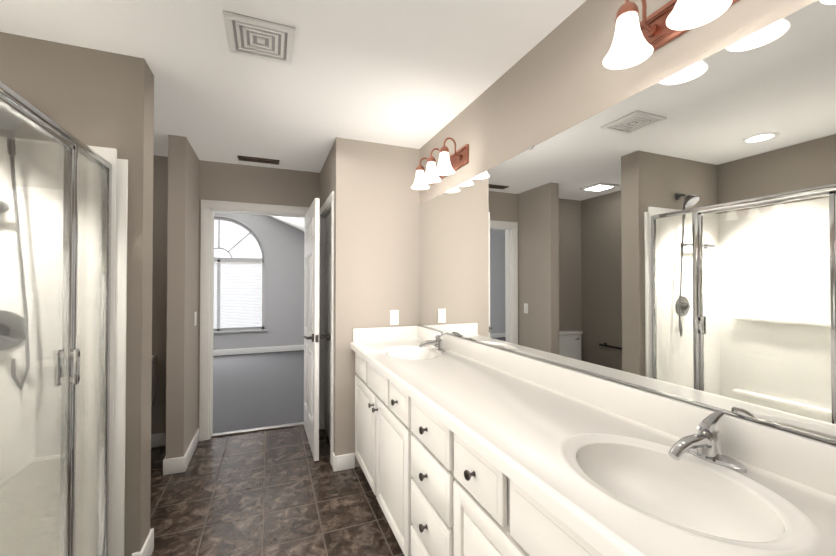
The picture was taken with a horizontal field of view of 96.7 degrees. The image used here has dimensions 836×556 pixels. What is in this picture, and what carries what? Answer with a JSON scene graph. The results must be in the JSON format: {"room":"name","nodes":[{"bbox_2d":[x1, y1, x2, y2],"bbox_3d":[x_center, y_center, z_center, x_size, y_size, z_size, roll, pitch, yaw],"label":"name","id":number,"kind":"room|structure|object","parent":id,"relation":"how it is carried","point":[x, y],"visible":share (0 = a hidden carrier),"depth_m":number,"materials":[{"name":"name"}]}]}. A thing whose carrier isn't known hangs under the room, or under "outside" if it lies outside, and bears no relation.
{"room":"bathroom","nodes":[
{"label":"bathroom","id":0,"kind":"room"},
{"bbox_2d":[0,32,153,555],"bbox_3d":[-1.804,0.171,1.646,1.010,2.440,0.160,0,-1,-22],"label":"wall","id":1,"kind":"structure","parent":0,"point":[91,97],"depth_m":1.74,"materials":[{"name":"beige paint"}]},
{"bbox_2d":[132,528,153,555],"bbox_3d":[-1.812,1.337,1.723,0.984,0.110,0.014,0,-1,-22],"label":"baseboard","id":2,"kind":"structure","parent":1,"relation":"attached to","point":[148,547],"depth_m":1.82,"materials":[{"name":"white wood"}]},
{"bbox_2d":[166,135,198,458],"bbox_3d":[-1.856,0.187,2.950,0.110,2.440,0.560,0,-1,-22],"label":"wall","id":3,"kind":"structure","parent":0,"point":[182,307],"depth_m":2.71,"materials":[{"name":"beige paint"}]},
{"bbox_2d":[163,456,176,474],"bbox_3d":[-1.896,1.351,2.901,0.039,0.110,0.554,0,-1,-22],"label":"baseboard","id":4,"kind":"structure","parent":3,"relation":"attached to","point":[169,465],"depth_m":2.65,"materials":[{"name":"white wood"}]},
{"bbox_2d":[177,428,198,472],"bbox_3d":[-1.808,1.352,2.947,0.039,0.110,0.574,0,-1,-22],"label":"baseboard","id":5,"kind":"structure","parent":3,"relation":"attached to","point":[180,464],"depth_m":2.79,"materials":[{"name":"white wood"}]},
{"bbox_2d":[194,312,196,325],"bbox_3d":[-1.849,0.339,3.091,0.009,0.115,0.070,0,-1,-22],"label":"light switch","id":6,"kind":"object","parent":3,"relation":"attached to","point":[195,318],"visible":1,"depth_m":3.07,"materials":[{"name":"white plastic"}]},
{"bbox_2d":[151,155,319,433],"bbox_3d":[-1.611,0.193,3.414,2.920,2.440,0.120,0,-1,-22],"label":"wall","id":7,"kind":"structure","parent":0,"point":[221,181],"depth_m":3.25,"materials":[{"name":"beige paint"}]},
{"bbox_2d":[151,432,165,447],"bbox_3d":[-2.401,1.353,3.012,0.845,0.110,0.014,0,-1,-22],"label":"baseboard","id":8,"kind":"structure","parent":7,"relation":"attached to","point":[159,439],"depth_m":3.10,"materials":[{"name":"white wood"}]},
{"bbox_2d":[199,191,333,465],"bbox_3d":[-1.232,0.361,3.098,1.132,2.095,1.016,0,-1,-22],"label":"door frame","id":9,"kind":"structure","parent":7,"relation":"attached to","point":[209,208],"depth_m":3.12,"materials":[{"name":"white wood"}]},
{"bbox_2d":[304,198,319,460],"bbox_3d":[-0.921,0.394,3.198,0.047,2.008,0.772,0,-1,-23],"label":"door leaf","id":10,"kind":"structure","parent":7,"relation":"in","point":[311,305],"depth_m":2.95,"materials":[{"name":"white wood"}]},
{"bbox_2d":[304,333,325,341],"bbox_3d":[-0.919,0.398,3.203,0.164,1.690,0.782,0,-1,-22],"label":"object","id":11,"kind":"structure","parent":10,"relation":"attached to","point":[318,338],"depth_m":2.87,"materials":[{"name":"grey metal"}]},
{"bbox_2d":[213,350,303,433],"bbox_3d":[-2.718,1.468,5.202,6.200,0.092,4.170,0,-1,-22],"label":"floor carpet","id":12,"kind":"object","parent":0,"point":[255,390],"visible":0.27,"depth_m":4.68,"materials":[{"name":"grey carpet"}]},
{"bbox_2d":[213,212,303,349],"bbox_3d":[-3.468,-0.843,7.110,6.440,4.600,0.120,0,-1,-22],"label":"wall","id":13,"kind":"structure","parent":0,"point":[282,243],"depth_m":7.32,"materials":[{"name":"grey paint"}]},
{"bbox_2d":[213,217,267,333],"bbox_3d":[-3.732,-0.061,6.953,1.720,2.171,0.140,0,-1,-22],"label":"window","id":14,"kind":"structure","parent":13,"relation":"in","point":[243,329],"depth_m":7.10,"materials":[{"name":"grey glass"}]},
{"bbox_2d":[213,262,261,328],"bbox_3d":[-3.729,0.321,6.940,1.500,1.241,0.033,0,-1,-22],"label":"window blinds","id":15,"kind":"object","parent":14,"relation":"attached to","point":[231,263],"visible":0.46,"depth_m":7.07,"materials":[{"name":"grey plastic"}]},
{"bbox_2d":[213,345,303,355],"bbox_3d":[-3.443,1.396,7.021,6.200,0.120,0.014,0,-1,-22],"label":"baseboard","id":16,"kind":"structure","parent":13,"relation":"attached to","point":[291,347],"depth_m":7.15,"materials":[{"name":"white wood"}]},
{"bbox_2d":[150,425,403,555],"bbox_3d":[-0.634,1.423,0.951,2.920,0.080,5.270,0,-1,-22],"label":"floor","id":17,"kind":"structure","parent":0,"point":[277,492],"depth_m":2.31,"materials":[{"name":"brown tile"}]},
{"bbox_2d":[0,81,127,555],"bbox_3d":[-1.591,0.319,1.035,0.950,2.130,1.126,0,-1,-22],"label":"shower","id":18,"kind":"object","parent":17,"relation":"on","point":[63,252],"visible":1,"depth_m":1.30,"materials":[{"name":"clear glass"}]},
{"bbox_2d":[151,354,157,404],"bbox_3d":[-2.267,1.016,2.673,0.500,0.775,0.706,0,-1,-22],"label":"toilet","id":19,"kind":"object","parent":17,"relation":"on","point":[153,386],"visible":0.08,"depth_m":3.01,"materials":[{"name":"white ceramic"}]},
{"bbox_2d":[350,325,835,555],"bbox_3d":[0.262,0.868,1.559,0.564,1.045,2.771,0,-1,-22],"label":"bathroom vanity","id":20,"kind":"object","parent":17,"relation":"on","point":[465,447],"visible":1,"depth_m":1.03,"materials":[{"name":"white wood"}]},
{"bbox_2d":[270,216,304,231],"bbox_3d":[-2.729,-1.525,5.265,6.440,2.805,4.110,0,-1,-22],"label":"ceiling","id":21,"kind":"structure","parent":0,"point":[297,223],"depth_m":6.96,"materials":[{"name":"white paint"}]},
{"bbox_2d":[0,0,585,172],"bbox_3d":[-0.645,-1.096,1.009,2.920,0.080,5.330,0,-1,-22],"label":"ceiling","id":22,"kind":"structure","parent":0,"point":[417,74],"depth_m":1.80,"materials":[{"name":"white paint"}]},
{"bbox_2d":[223,10,294,64],"bbox_3d":[-0.689,-1.041,1.632,0.270,0.013,0.270,0,-1,-22],"label":"ceiling vent","id":23,"kind":"object","parent":22,"relation":"in","point":[248,36],"visible":1,"depth_m":1.61,"materials":[{"name":"grey"}]},
{"bbox_2d":[238,155,279,164],"bbox_3d":[-1.381,-1.023,3.229,0.330,0.012,0.110,0,-1,-22],"label":"ceiling vent","id":24,"kind":"object","parent":22,"relation":"in","point":[256,159],"visible":1,"depth_m":3.22,"materials":[{"name":"brown metal"}]},
{"bbox_2d":[320,143,333,207],"bbox_3d":[-0.746,0.191,3.242,0.120,2.440,0.840,0,-1,-22],"label":"wall","id":25,"kind":"structure","parent":0,"point":[327,180],"depth_m":3.14,"materials":[{"name":"beige paint"}]},
{"bbox_2d":[324,211,330,441],"bbox_3d":[-0.739,0.414,3.188,0.047,1.968,0.658,0,-1,-22],"label":"closet door leaf","id":26,"kind":"structure","parent":25,"relation":"in","point":[327,359],"depth_m":3.28,"materials":[{"name":"white wood"}]},
{"bbox_2d":[334,137,418,466],"bbox_3d":[-0.317,0.186,2.896,0.660,2.440,0.120,0,-1,-22],"label":"wall","id":27,"kind":"structure","parent":0,"point":[376,238],"depth_m":2.81,"materials":[{"name":"beige paint"}]},
{"bbox_2d":[390,310,398,324],"bbox_3d":[-0.181,0.306,2.879,0.070,0.115,0.009,0,-1,-22],"label":"outlet","id":28,"kind":"object","parent":27,"relation":"attached to","point":[394,317],"visible":1,"depth_m":2.88,"materials":[{"name":"white plastic"}]},
{"bbox_2d":[419,0,834,444],"bbox_3d":[0.655,0.170,1.513,0.120,2.440,5.330,0,-1,-22],"label":"wall","id":29,"kind":"structure","parent":0,"point":[559,78],"depth_m":1.49,"materials":[{"name":"beige paint"}]},
{"bbox_2d":[411,137,468,189],"bbox_3d":[0.116,-0.747,2.445,0.194,0.218,0.540,0,-1,-22],"label":"sconce","id":30,"kind":"object","parent":29,"relation":"attached to","point":[446,165],"visible":1,"depth_m":2.36,"materials":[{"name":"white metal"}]},
{"bbox_2d":[418,0,835,444],"bbox_3d":[0.513,-0.119,1.694,0.008,0.956,2.726,0,-1,-22],"label":"mirror","id":31,"kind":"object","parent":29,"relation":"attached to","point":[673,236],"visible":1,"depth_m":1.06,"materials":[{"name":"silver mirror"}]},
{"bbox_2d":[602,0,738,69],"bbox_3d":[0.720,-0.765,0.931,0.194,0.218,0.540,0,-1,-22],"label":"sconce","id":32,"kind":"object","parent":29,"relation":"attached to","point":[635,42],"visible":1,"depth_m":1.08,"materials":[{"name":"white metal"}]},
{"label":"outside","id":33,"kind":"structure","parent":0,"visible":0},
{"bbox_2d":[214,220,261,327],"bbox_3d":[-4.062,-0.535,7.785,5.000,5.000,0.020,0,-1,-22],"label":"sky","id":34,"kind":"structure","parent":33,"point":[228,242],"depth_m":7.86,"materials":[{"name":"white"}]}
]}

